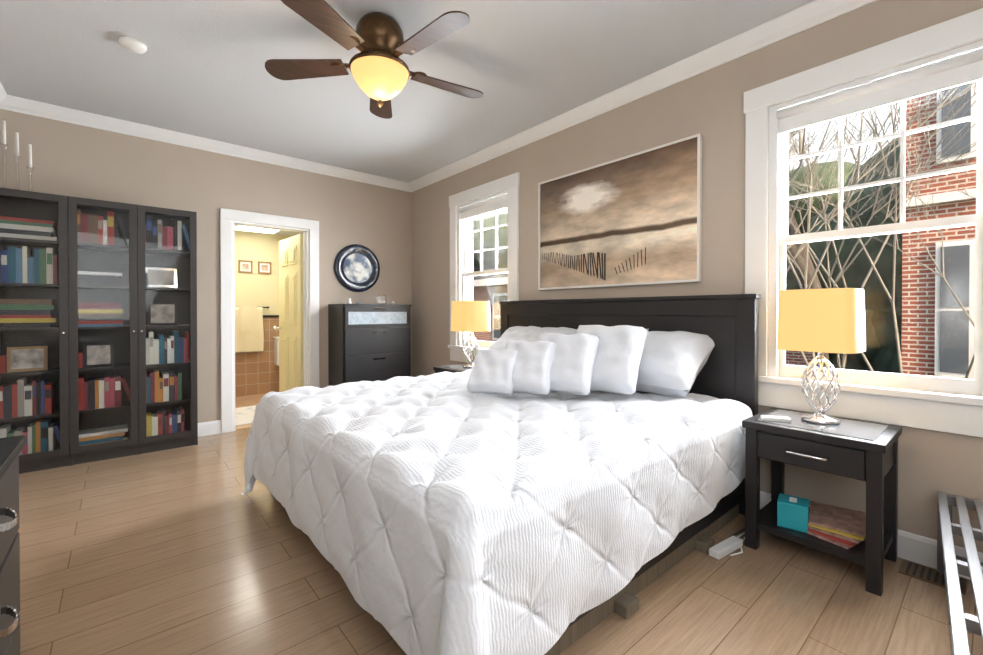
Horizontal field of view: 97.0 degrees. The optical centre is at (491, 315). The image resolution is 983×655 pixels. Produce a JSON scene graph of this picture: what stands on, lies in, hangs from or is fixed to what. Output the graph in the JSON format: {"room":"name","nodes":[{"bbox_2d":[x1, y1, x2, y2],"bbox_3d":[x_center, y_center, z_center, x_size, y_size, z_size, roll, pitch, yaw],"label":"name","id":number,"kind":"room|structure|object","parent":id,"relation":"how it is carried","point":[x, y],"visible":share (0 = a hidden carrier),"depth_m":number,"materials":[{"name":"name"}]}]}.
{"room":"bedroom","nodes":[
{"label":"bedroom","id":0,"kind":"room"},
{"bbox_2d":[0,109,411,422],"bbox_3d":[-2.379,-0.257,4.394,3.480,2.750,0.120,0,1,-40],"label":"wall","id":1,"kind":"structure","parent":0,"point":[402,236],"depth_m":4.10,"materials":[{"name":"beige paint"}]},
{"bbox_2d":[0,82,11,109],"bbox_3d":[-1.722,-1.561,0.981,0.081,0.089,5.910,0,1,-40],"label":"crown molding","id":2,"kind":"structure","parent":1,"relation":"attached to","point":[5,100],"depth_m":3.20,"materials":[{"name":"white wood"}]},
{"bbox_2d":[4,96,407,191],"bbox_3d":[-2.321,-1.586,4.301,3.300,0.089,0.081,0,1,-40],"label":"crown molding","id":3,"kind":"structure","parent":1,"relation":"attached to","point":[20,105],"depth_m":3.92,"materials":[{"name":"white wood"}]},
{"bbox_2d":[198,420,220,436],"bbox_3d":[-3.110,1.061,3.690,1.400,0.125,0.016,0,1,-40],"label":"baseboard","id":4,"kind":"structure","parent":1,"relation":"attached to","point":[211,427],"depth_m":4.08,"materials":[{"name":"white wood"}]},
{"bbox_2d":[220,208,318,432],"bbox_3d":[-2.272,0.048,4.487,0.920,2.140,0.168,0,1,-40],"label":"door frame","id":5,"kind":"structure","parent":1,"relation":"attached to","point":[310,286],"depth_m":4.27,"materials":[{"name":"white wood"}]},
{"bbox_2d":[273,234,303,391],"bbox_3d":[-2.330,0.102,5.017,0.221,2.000,0.701,0,1,-40],"label":"bathroom door","id":6,"kind":"structure","parent":1,"relation":"in","point":[291,336],"depth_m":4.92,"materials":[{"name":"beige wood"}]},
{"bbox_2d":[334,244,379,291],"bbox_3d":[-1.539,-0.546,5.010,0.550,0.550,0.029,0,1,-40],"label":"round mirror","id":7,"kind":"object","parent":1,"relation":"attached to","point":[356,267],"visible":1,"depth_m":5.00,"materials":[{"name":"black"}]},
{"bbox_2d":[235,230,291,396],"bbox_3d":[-2.168,-0.019,4.657,2.080,2.270,0.004,0,1,-40],"label":"wall","id":8,"kind":"structure","parent":0,"point":[256,372],"depth_m":4.46,"materials":[{"name":"beige paint"}]},
{"bbox_2d":[238,260,252,272],"bbox_3d":[-3.387,-0.674,5.988,0.170,0.170,0.020,0,1,-40],"label":"picture","id":9,"kind":"object","parent":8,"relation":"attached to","point":[245,266],"visible":0.94,"depth_m":5.98,"materials":[{"name":"brown wood"}]},
{"bbox_2d":[235,306,268,351],"bbox_3d":[-3.358,0.182,5.961,0.563,0.624,0.086,0,1,-40],"label":"towel","id":10,"kind":"object","parent":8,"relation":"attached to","point":[249,333],"visible":0.85,"depth_m":5.95,"materials":[{"name":"beige fabric"}]},
{"bbox_2d":[258,261,270,273],"bbox_3d":[-3.204,-0.675,6.144,0.170,0.170,0.020,0,1,-40],"label":"picture","id":11,"kind":"object","parent":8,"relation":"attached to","point":[264,267],"visible":1,"depth_m":6.14,"materials":[{"name":"brown wood"}]},
{"bbox_2d":[235,225,302,235],"bbox_3d":[-2.790,-1.199,5.377,2.080,0.080,1.920,0,1,-40],"label":"ceiling","id":12,"kind":"structure","parent":0,"point":[286,233],"depth_m":6.17,"materials":[{"name":"white paint"}]},
{"bbox_2d":[236,226,278,233],"bbox_3d":[-3.061,-1.146,5.718,0.450,0.029,0.450,0,1,-40],"label":"recessed light","id":13,"kind":"object","parent":12,"relation":"in","point":[256,229],"visible":0.57,"depth_m":5.72,"materials":[{"name":"white"}]},
{"bbox_2d":[0,0,813,181],"bbox_3d":[-0.395,-1.664,2.060,3.900,0.100,6.230,0,1,-40],"label":"ceiling","id":14,"kind":"structure","parent":0,"point":[197,68],"depth_m":2.81,"materials":[{"name":"white paint"}]},
{"bbox_2d":[118,36,146,53],"bbox_3d":[-2.124,-1.598,2.576,0.130,0.040,0.130,0,1,-40],"label":"smoke detector","id":15,"kind":"object","parent":14,"relation":"attached to","point":[132,44],"visible":0.98,"depth_m":2.55,"materials":[{"name":"white plastic"}]},
{"bbox_2d":[265,0,482,118],"bbox_3d":[-0.580,-1.386,2.414,1.239,0.460,1.240,0,1,-40],"label":"ceiling fan","id":16,"kind":"object","parent":14,"relation":"hanging from","point":[378,67],"visible":1,"depth_m":2.31,"materials":[{"name":"brown metal"}]},
{"bbox_2d":[17,393,982,654],"bbox_3d":[-1.019,1.181,2.812,3.900,0.100,8.150,0,1,-40],"label":"floor","id":17,"kind":"structure","parent":0,"point":[189,550],"depth_m":1.81,"materials":[{"name":"brown wood"}]},
{"bbox_2d":[0,435,25,654],"bbox_3d":[-0.579,0.751,0.008,0.509,0.802,2.884,0,1,-40],"label":"dresser","id":18,"kind":"object","parent":17,"relation":"on","point":[11,448],"visible":1,"depth_m":1.11,"materials":[{"name":"black wood"}]},
{"bbox_2d":[0,188,197,473],"bbox_3d":[-3.090,0.115,3.477,1.200,2.020,0.332,0,1,-40],"label":"bookcase","id":19,"kind":"object","parent":17,"relation":"on","point":[98,330],"visible":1,"depth_m":3.41,"materials":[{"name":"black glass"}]},
{"bbox_2d":[0,120,33,191],"bbox_3d":[-3.467,-1.154,3.182,0.220,0.521,0.130,0,1,-40],"label":"candles","id":20,"kind":"object","parent":19,"relation":"on","point":[17,144],"visible":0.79,"depth_m":3.19,"materials":[{"name":"white wax"}]},
{"bbox_2d":[235,405,255,425],"bbox_3d":[-2.675,1.108,4.921,0.640,0.012,0.890,0,1,-40],"label":"bath rug","id":21,"kind":"object","parent":17,"relation":"on","point":[244,415],"visible":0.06,"depth_m":4.80,"materials":[{"name":"beige fabric"}]},
{"bbox_2d":[273,336,278,365],"bbox_3d":[-2.731,0.700,6.093,0.440,0.810,0.670,0,1,-40],"label":"toilet","id":22,"kind":"object","parent":17,"relation":"on","point":[276,350],"visible":0.08,"depth_m":6.10,"materials":[{"name":"white ceramic"}]},
{"bbox_2d":[328,295,411,385],"bbox_3d":[-1.358,0.439,4.898,0.808,1.350,0.424,0,1,-40],"label":"dresser","id":23,"kind":"object","parent":17,"relation":"on","point":[369,342],"visible":0.83,"depth_m":4.70,"materials":[{"name":"black wood"}]},
{"bbox_2d":[433,363,471,372],"bbox_3d":[-0.240,0.808,4.190,0.462,0.623,0.524,0,1,-40],"label":"nightstand","id":24,"kind":"object","parent":17,"relation":"on","point":[453,368],"visible":0.15,"depth_m":4.17,"materials":[{"name":"grey wood"}]},
{"bbox_2d":[451,301,490,367],"bbox_3d":[-0.201,0.178,4.218,0.316,0.635,0.316,0,1,-40],"label":"lamp","id":25,"kind":"object","parent":24,"relation":"on","point":[470,316],"visible":0.96,"depth_m":4.11,"materials":[{"name":"beige fabric"}]},
{"bbox_2d":[242,294,760,654],"bbox_3d":[-0.002,0.505,2.560,2.189,1.255,2.316,0,1,-40],"label":"bed","id":26,"kind":"object","parent":17,"relation":"on","point":[550,477],"visible":1,"depth_m":1.75,"materials":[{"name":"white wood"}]},
{"bbox_2d":[709,529,744,559],"bbox_3d":[1.310,0.984,2.230,0.672,0.298,0.102,0,1,-40],"label":"power strip","id":27,"kind":"object","parent":17,"relation":"on","point":[726,547],"visible":0.62,"depth_m":2.08,"materials":[{"name":"white plastic"}]},
{"bbox_2d":[742,408,901,596],"bbox_3d":[1.563,0.816,2.078,0.462,0.641,0.529,0,1,-40],"label":"nightstand","id":28,"kind":"object","parent":17,"relation":"on","point":[866,452],"visible":0.98,"depth_m":1.99,"materials":[{"name":"grey wood"}]},
{"bbox_2d":[777,288,865,424],"bbox_3d":[1.597,0.194,2.111,0.316,0.635,0.316,0,1,-40],"label":"lamp","id":29,"kind":"object","parent":28,"relation":"on","point":[820,322],"visible":1,"depth_m":2.02,"materials":[{"name":"beige fabric"}]},
{"bbox_2d":[899,560,966,594],"bbox_3d":[1.920,1.133,1.895,0.140,0.009,0.200,0,1,-40],"label":"floor vent","id":30,"kind":"object","parent":17,"relation":"in","point":[922,573],"visible":0.75,"depth_m":1.90,"materials":[{"name":"brown metal"}]},
{"bbox_2d":[937,491,982,654],"bbox_3d":[1.660,0.961,1.250,0.500,0.363,1.400,0,1,45],"label":"bench","id":31,"kind":"object","parent":17,"relation":"on","point":[951,565],"visible":0.9,"depth_m":1.40,"materials":[{"name":"metal"}]},
{"bbox_2d":[412,0,982,552],"bbox_3d":[1.012,-0.248,3.272,0.200,2.750,6.230,0,1,-40],"label":"wall","id":32,"kind":"structure","parent":0,"point":[709,103],"depth_m":2.67,"materials":[{"name":"beige paint"}]},
{"bbox_2d":[448,172,519,362],"bbox_3d":[-0.035,-0.410,4.467,0.238,1.815,1.120,0,1,-40],"label":"window","id":33,"kind":"structure","parent":32,"relation":"in","point":[462,215],"depth_m":4.51,"materials":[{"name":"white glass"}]},
{"bbox_2d":[538,133,701,289],"bbox_3d":[0.867,-0.680,3.256,0.035,0.925,1.380,0,1,-40],"label":"framed picture","id":34,"kind":"object","parent":32,"relation":"attached to","point":[633,219],"visible":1,"depth_m":3.12,"materials":[{"name":"white"}]},
{"bbox_2d":[408,0,877,191],"bbox_3d":[0.879,-1.578,3.201,0.081,0.089,5.910,0,1,-40],"label":"crown molding","id":35,"kind":"structure","parent":32,"relation":"attached to","point":[799,19],"depth_m":2.84,"materials":[{"name":"white wood"}]},
{"bbox_2d":[743,8,982,437],"bbox_3d":[1.906,-0.392,2.193,0.238,1.815,1.120,0,1,-40],"label":"window","id":36,"kind":"structure","parent":32,"relation":"in","point":[768,129],"depth_m":2.16,"materials":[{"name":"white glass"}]},
{"bbox_2d":[760,491,982,579],"bbox_3d":[0.904,1.065,3.242,0.016,0.125,5.910,0,1,-40],"label":"baseboard","id":37,"kind":"structure","parent":32,"relation":"attached to","point":[916,548],"depth_m":2.00,"materials":[{"name":"white wood"}]},
{"label":"outside","id":38,"kind":"structure","parent":0,"visible":0},
{"bbox_2d":[804,102,899,165],"bbox_3d":[14.215,-15.193,44.712,0.200,40.000,130.000,0,1,-40],"label":"sky","id":39,"kind":"structure","parent":38,"point":[884,118],"depth_m":30.99,"materials":[{"name":"white"}]},
{"bbox_3d":[0.326,3.998,33.005,36.320,0.200,130.000,0,1,-40],"label":"ground","id":40,"kind":"structure","parent":38,"visible":0},
{"bbox_2d":[473,137,901,373],"bbox_3d":[5.124,-1.966,22.964,12.671,11.712,36.203,0,1,-40],"label":"trees","id":41,"kind":"object","parent":40,"relation":"on","point":[886,332],"depth_m":12.85,"materials":[{"name":"plant"}]},
{"bbox_2d":[473,82,976,379],"bbox_3d":[9.021,-10.539,24.800,25.600,29.000,42.400,0,1,-40],"label":"building","id":42,"kind":"structure","parent":40,"relation":"on","point":[911,321],"depth_m":7.17,"materials":[{"name":"red brick"}]},
{"bbox_2d":[502,81,976,378],"bbox_3d":[3.117,-3.844,18.524,11.633,15.748,35.103,0,0,-14],"label":"trees","id":43,"kind":"object","parent":40,"relation":"on","point":[804,258],"depth_m":6.11,"materials":[{"name":"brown plant"}]}
]}

